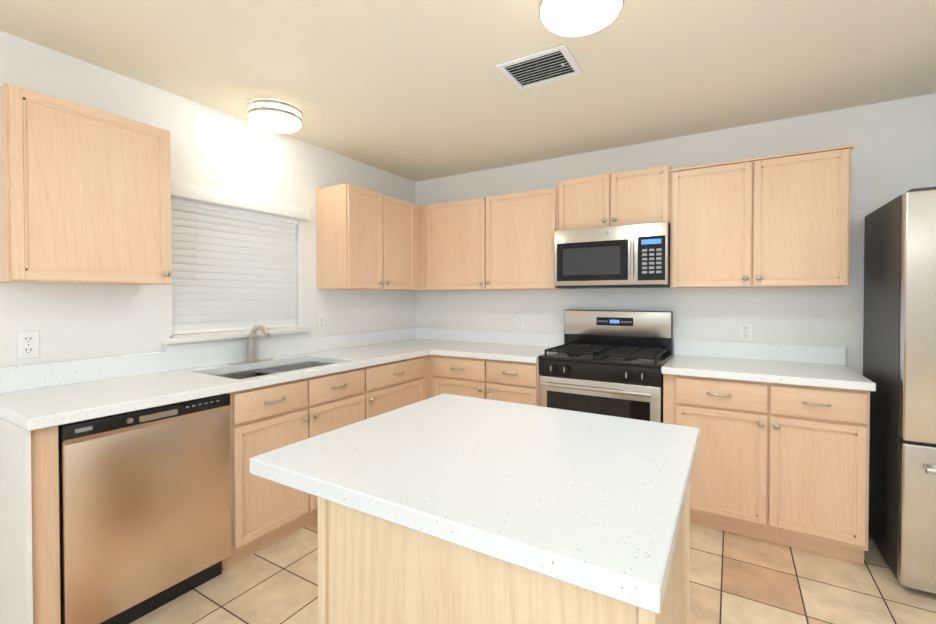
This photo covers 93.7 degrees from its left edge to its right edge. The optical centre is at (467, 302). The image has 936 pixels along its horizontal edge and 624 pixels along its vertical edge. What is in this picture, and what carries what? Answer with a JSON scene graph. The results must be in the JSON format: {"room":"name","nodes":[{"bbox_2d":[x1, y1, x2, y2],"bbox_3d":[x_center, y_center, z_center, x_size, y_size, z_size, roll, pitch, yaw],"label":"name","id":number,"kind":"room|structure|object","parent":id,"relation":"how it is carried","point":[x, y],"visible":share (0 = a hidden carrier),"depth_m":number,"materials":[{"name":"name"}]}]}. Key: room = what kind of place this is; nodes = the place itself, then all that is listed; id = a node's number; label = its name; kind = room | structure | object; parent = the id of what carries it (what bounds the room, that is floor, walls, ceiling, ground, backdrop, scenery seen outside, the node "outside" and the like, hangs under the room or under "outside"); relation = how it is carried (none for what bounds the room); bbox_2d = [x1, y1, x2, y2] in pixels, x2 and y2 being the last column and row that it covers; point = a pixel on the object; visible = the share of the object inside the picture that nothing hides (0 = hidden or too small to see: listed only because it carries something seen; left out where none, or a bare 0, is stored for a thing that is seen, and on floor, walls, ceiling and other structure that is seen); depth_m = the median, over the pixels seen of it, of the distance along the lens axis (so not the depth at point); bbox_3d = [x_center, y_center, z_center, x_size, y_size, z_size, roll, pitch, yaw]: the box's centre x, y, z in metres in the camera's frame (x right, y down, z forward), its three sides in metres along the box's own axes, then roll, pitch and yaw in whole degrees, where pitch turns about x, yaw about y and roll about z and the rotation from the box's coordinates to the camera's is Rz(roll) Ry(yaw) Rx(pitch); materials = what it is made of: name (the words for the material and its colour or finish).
{"room":"kitchen","nodes":[
{"label":"kitchen","id":0,"kind":"room"},
{"bbox_2d":[0,31,415,366],"bbox_3d":[-1.914,0.077,2.047,0.120,2.440,5.447,0,1,31],"label":"wall","id":1,"kind":"structure","parent":0,"point":[212,148],"depth_m":2.40,"materials":[{"name":"white paint"}]},
{"bbox_2d":[0,418,32,623],"bbox_3d":[-1.739,0.862,1.626,0.620,0.880,0.025,0,1,31],"label":"end panel","id":2,"kind":"object","parent":1,"relation":"attached to","point":[16,594],"depth_m":1.52,"materials":[{"name":"white paint"}]},
{"bbox_2d":[16,331,39,358],"bbox_3d":[-1.919,0.183,1.913,0.008,0.116,0.072,0,1,31],"label":"electrical outlet","id":3,"kind":"object","parent":1,"relation":"attached to","point":[27,344],"visible":1,"depth_m":1.91,"materials":[{"name":"white plastic"}]},
{"bbox_2d":[0,83,171,284],"bbox_3d":[-1.692,-0.455,1.946,0.353,0.737,0.560,0,1,31],"label":"upper cabinet","id":4,"kind":"object","parent":1,"relation":"attached to","point":[85,194],"visible":1,"depth_m":1.82,"materials":[{"name":"brown wood"}]},
{"bbox_2d":[0,328,415,400],"bbox_3d":[-1.014,0.426,2.878,0.568,0.340,2.900,0,1,31],"label":"backsplash","id":5,"kind":"structure","parent":1,"relation":"attached to","point":[16,378],"depth_m":2.45,"materials":[{"name":"white stone"}]},
{"bbox_2d":[170,206,300,337],"bbox_3d":[-1.463,-0.208,2.792,0.119,0.790,0.850,0,1,31],"label":"window","id":6,"kind":"structure","parent":1,"relation":"in","point":[298,282],"depth_m":3.11,"materials":[{"name":"white"}]},
{"bbox_2d":[171,180,310,334],"bbox_3d":[-1.407,-0.244,2.758,0.112,0.836,0.930,0,1,31],"label":"window blinds","id":7,"kind":"object","parent":6,"relation":"attached to","point":[233,262],"visible":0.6,"depth_m":2.71,"materials":[{"name":"white plastic"}]},
{"bbox_2d":[161,328,310,350],"bbox_3d":[-1.397,0.230,2.758,0.075,0.085,0.940,0,1,31],"label":"window sill","id":8,"kind":"structure","parent":1,"relation":"attached to","point":[185,343],"depth_m":2.63,"materials":[{"name":"white"}]},
{"bbox_2d":[317,314,324,329],"bbox_3d":[-1.096,0.146,3.280,0.008,0.116,0.072,0,1,31],"label":"electrical outlet","id":9,"kind":"object","parent":1,"relation":"attached to","point":[320,322],"visible":1,"depth_m":3.28,"materials":[{"name":"white plastic"}]},
{"bbox_2d":[316,183,415,290],"bbox_3d":[-0.784,-0.475,3.483,0.325,0.737,0.759,0,1,31],"label":"upper cabinet","id":10,"kind":"object","parent":1,"relation":"attached to","point":[367,239],"depth_m":3.23,"materials":[{"name":"brown wood"}]},
{"bbox_2d":[387,312,391,325],"bbox_3d":[-0.703,0.145,3.934,0.008,0.116,0.072,0,1,31],"label":"electrical outlet","id":11,"kind":"object","parent":1,"relation":"attached to","point":[389,318],"visible":1,"depth_m":3.93,"materials":[{"name":"white plastic"}]},
{"bbox_2d":[256,368,303,383],"bbox_3d":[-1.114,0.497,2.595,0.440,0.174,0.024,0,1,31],"label":"countertop","id":12,"kind":"structure","parent":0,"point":[262,374],"depth_m":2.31,"materials":[{"name":"white stone"}]},
{"bbox_2d":[232,368,359,427],"bbox_3d":[-0.741,0.503,2.734,0.057,0.190,1.500,0,1,31],"label":"drawer fronts","id":13,"kind":"structure","parent":0,"relation":"attached to","point":[273,397],"depth_m":2.34,"materials":[{"name":"beige wood"}]},
{"bbox_2d":[0,0,935,181],"bbox_3d":[0.108,-1.178,0.815,4.800,0.100,5.447,0,1,31],"label":"ceiling","id":14,"kind":"structure","parent":0,"point":[417,90],"depth_m":2.10,"materials":[{"name":"beige paint"}]},
{"bbox_2d":[247,99,301,132],"bbox_3d":[-1.146,-1.091,2.611,0.300,0.115,0.300,0,1,31],"label":"ceiling light","id":15,"kind":"object","parent":14,"relation":"attached to","point":[273,116],"visible":1,"depth_m":2.52,"materials":[{"name":"white glass"}]},
{"bbox_2d":[496,44,582,89],"bbox_3d":[0.352,-1.135,2.141,0.340,0.014,0.285,0,1,31],"label":"ceiling vent","id":16,"kind":"object","parent":14,"relation":"in","point":[557,63],"visible":1,"depth_m":2.12,"materials":[{"name":"white plastic"}]},
{"bbox_2d":[539,0,623,36],"bbox_3d":[0.410,-1.078,1.596,0.300,0.115,0.300,0,1,31],"label":"ceiling light","id":17,"kind":"object","parent":14,"relation":"attached to","point":[573,18],"visible":1,"depth_m":1.57,"materials":[{"name":"frosted white glass"}]},
{"bbox_2d":[130,520,935,623],"bbox_3d":[0.108,1.362,0.847,4.800,0.100,5.447,0,1,31],"label":"floor","id":18,"kind":"structure","parent":0,"point":[737,579],"depth_m":1.99,"materials":[{"name":"tile"}]},
{"bbox_2d":[58,393,230,623],"bbox_3d":[-1.522,0.862,1.957,0.610,0.872,0.607,0,1,31],"label":"dishwasher","id":19,"kind":"object","parent":18,"relation":"on","point":[144,512],"visible":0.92,"depth_m":1.75,"materials":[{"name":"grey metal"}]},
{"bbox_2d":[222,396,359,570],"bbox_3d":[-1.148,0.945,2.610,0.621,0.690,0.858,0,1,31],"label":"base cabinet","id":20,"kind":"object","parent":18,"relation":"on","point":[264,512],"depth_m":2.25,"materials":[{"name":"brown wood"}]},
{"bbox_2d":[0,368,247,431],"bbox_3d":[-1.529,0.398,1.945,0.646,0.040,0.770,0,1,31],"label":"countertop","id":21,"kind":"structure","parent":20,"relation":"on","point":[33,409],"depth_m":1.80,"materials":[{"name":"white stone"}]},
{"bbox_2d":[229,324,272,364],"bbox_3d":[-1.286,0.253,2.695,0.213,0.232,0.260,0,1,31],"label":"faucet","id":22,"kind":"object","parent":21,"relation":"on","point":[252,353],"depth_m":2.72,"materials":[{"name":"silver metal"}]},
{"bbox_2d":[214,361,329,379],"bbox_3d":[-1.115,0.497,2.595,0.448,0.174,0.778,0,1,31],"label":"sink","id":23,"kind":"object","parent":21,"relation":"in","point":[272,368],"depth_m":2.72,"materials":[{"name":"silver metal"}]},
{"bbox_2d":[230,400,231,419],"bbox_3d":[-1.217,0.584,2.426,0.440,0.004,0.373,0,1,31],"label":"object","id":24,"kind":"structure","parent":20,"relation":"on","point":[230,400],"depth_m":2.08,"materials":[{"name":"beige wood"}]},
{"bbox_2d":[292,356,427,420],"bbox_3d":[-0.770,0.842,3.236,0.621,0.880,0.678,0,1,31],"label":"base cabinet","id":25,"kind":"object","parent":18,"relation":"on","point":[384,388],"depth_m":3.01,"materials":[{"name":"brown wood"}]},
{"bbox_2d":[300,340,471,367],"bbox_3d":[-0.583,0.378,3.517,0.646,0.040,1.360,0,1,31],"label":"countertop","id":26,"kind":"structure","parent":25,"relation":"on","point":[369,355],"depth_m":3.20,"materials":[{"name":"white stone"}]},
{"bbox_2d":[432,356,491,399],"bbox_3d":[0.082,0.838,3.554,0.553,0.880,0.620,0,1,31],"label":"base cabinet","id":27,"kind":"object","parent":18,"relation":"on","point":[455,375],"depth_m":3.27,"materials":[{"name":"brown wood"}]},
{"bbox_2d":[432,344,548,363],"bbox_3d":[0.248,0.379,3.434,0.873,0.040,0.645,0,1,31],"label":"countertop","id":28,"kind":"structure","parent":27,"relation":"on","point":[518,353],"depth_m":3.26,"materials":[{"name":"white stone"}]},
{"bbox_2d":[317,483,689,623],"bbox_3d":[0.121,0.869,1.079,0.711,0.880,0.616,0,1,31],"label":"kitchen island","id":29,"kind":"object","parent":18,"relation":"on","point":[373,569],"visible":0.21,"depth_m":0.86,"materials":[{"name":"brown wood"}]},
{"bbox_2d":[250,393,698,613],"bbox_3d":[0.083,0.407,1.226,0.952,0.040,0.869,0,1,31],"label":"island countertop","id":30,"kind":"structure","parent":29,"relation":"on","point":[595,503],"depth_m":0.97,"materials":[{"name":"white stone"}]},
{"bbox_2d":[492,360,539,405],"bbox_3d":[0.438,0.841,3.340,0.444,0.880,0.620,0,1,31],"label":"base cabinet","id":31,"kind":"object","parent":18,"relation":"on","point":[514,383],"depth_m":3.04,"materials":[{"name":"brown wood"}]},
{"bbox_2d":[538,310,672,422],"bbox_3d":[0.940,0.672,2.993,0.768,1.225,0.657,0,1,31],"label":"range","id":32,"kind":"object","parent":18,"relation":"on","point":[607,362],"visible":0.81,"depth_m":2.86,"materials":[{"name":"grey metal"}]},
{"bbox_2d":[663,376,783,543],"bbox_3d":[1.532,0.849,2.682,0.552,0.880,0.620,0,1,31],"label":"base cabinet","id":33,"kind":"object","parent":18,"relation":"on","point":[782,456],"depth_m":2.39,"materials":[{"name":"brown wood"}]},
{"bbox_2d":[661,356,875,391],"bbox_3d":[1.681,0.390,2.572,0.930,0.040,0.645,0,1,31],"label":"countertop","id":34,"kind":"structure","parent":33,"relation":"on","point":[710,367],"depth_m":2.41,"materials":[{"name":"white stone"}]},
{"bbox_2d":[780,384,869,563],"bbox_3d":[1.886,0.852,2.469,0.444,0.880,0.620,0,1,31],"label":"base cabinet","id":35,"kind":"object","parent":18,"relation":"on","point":[824,481],"depth_m":2.18,"materials":[{"name":"brown wood"}]},
{"bbox_2d":[863,187,935,593],"bbox_3d":[2.480,0.398,1.984,0.900,1.800,0.773,0,1,31],"label":"refrigerator","id":36,"kind":"object","parent":18,"relation":"on","point":[899,347],"visible":0.98,"depth_m":1.95,"materials":[{"name":"grey metal"}]},
{"bbox_2d":[415,93,935,374],"bbox_3d":[1.487,0.063,3.122,4.600,2.440,0.100,0,1,31],"label":"wall","id":37,"kind":"structure","parent":0,"point":[893,153],"depth_m":2.88,"materials":[{"name":"white paint"}]},
{"bbox_2d":[424,188,567,290],"bbox_3d":[0.199,-0.477,3.639,1.239,0.737,0.324,0,1,31],"label":"upper cabinet","id":38,"kind":"object","parent":37,"relation":"attached to","point":[499,242],"depth_m":3.46,"materials":[{"name":"brown wood"}]},
{"bbox_2d":[516,314,523,327],"bbox_3d":[0.440,0.156,3.688,0.072,0.116,0.008,0,1,31],"label":"electrical outlet","id":39,"kind":"object","parent":37,"relation":"attached to","point":[519,320],"visible":1,"depth_m":3.69,"materials":[{"name":"white plastic"}]},
{"bbox_2d":[558,165,671,229],"bbox_3d":[1.043,-0.701,3.112,0.744,0.368,0.353,0,1,31],"label":"upper cabinet","id":40,"kind":"object","parent":37,"relation":"attached to","point":[640,196],"visible":0.83,"depth_m":2.97,"materials":[{"name":"brown wood"}]},
{"bbox_2d":[554,222,669,288],"bbox_3d":[1.020,-0.309,3.078,0.738,0.405,0.444,0,1,31],"label":"microwave","id":41,"kind":"object","parent":40,"relation":"attached to","point":[630,256],"visible":1,"depth_m":2.90,"materials":[{"name":"grey metal"}]},
{"bbox_2d":[416,328,845,363],"bbox_3d":[0.871,0.305,3.424,3.198,0.110,0.018,0,1,31],"label":"backsplash","id":42,"kind":"structure","parent":37,"relation":"attached to","point":[807,354],"depth_m":2.96,"materials":[{"name":"white stone"}]},
{"bbox_2d":[739,323,751,340],"bbox_3d":[1.812,0.192,2.863,0.072,0.116,0.008,0,1,31],"label":"electrical outlet","id":43,"kind":"object","parent":37,"relation":"attached to","point":[745,331],"visible":1,"depth_m":2.86,"materials":[{"name":"white plastic"}]},
{"bbox_2d":[670,144,854,287],"bbox_3d":[1.748,-0.471,2.691,0.896,0.749,0.353,0,1,31],"label":"upper cabinet","id":44,"kind":"object","parent":37,"relation":"attached to","point":[782,220],"visible":0.98,"depth_m":2.54,"materials":[{"name":"brown wood"}]}
]}

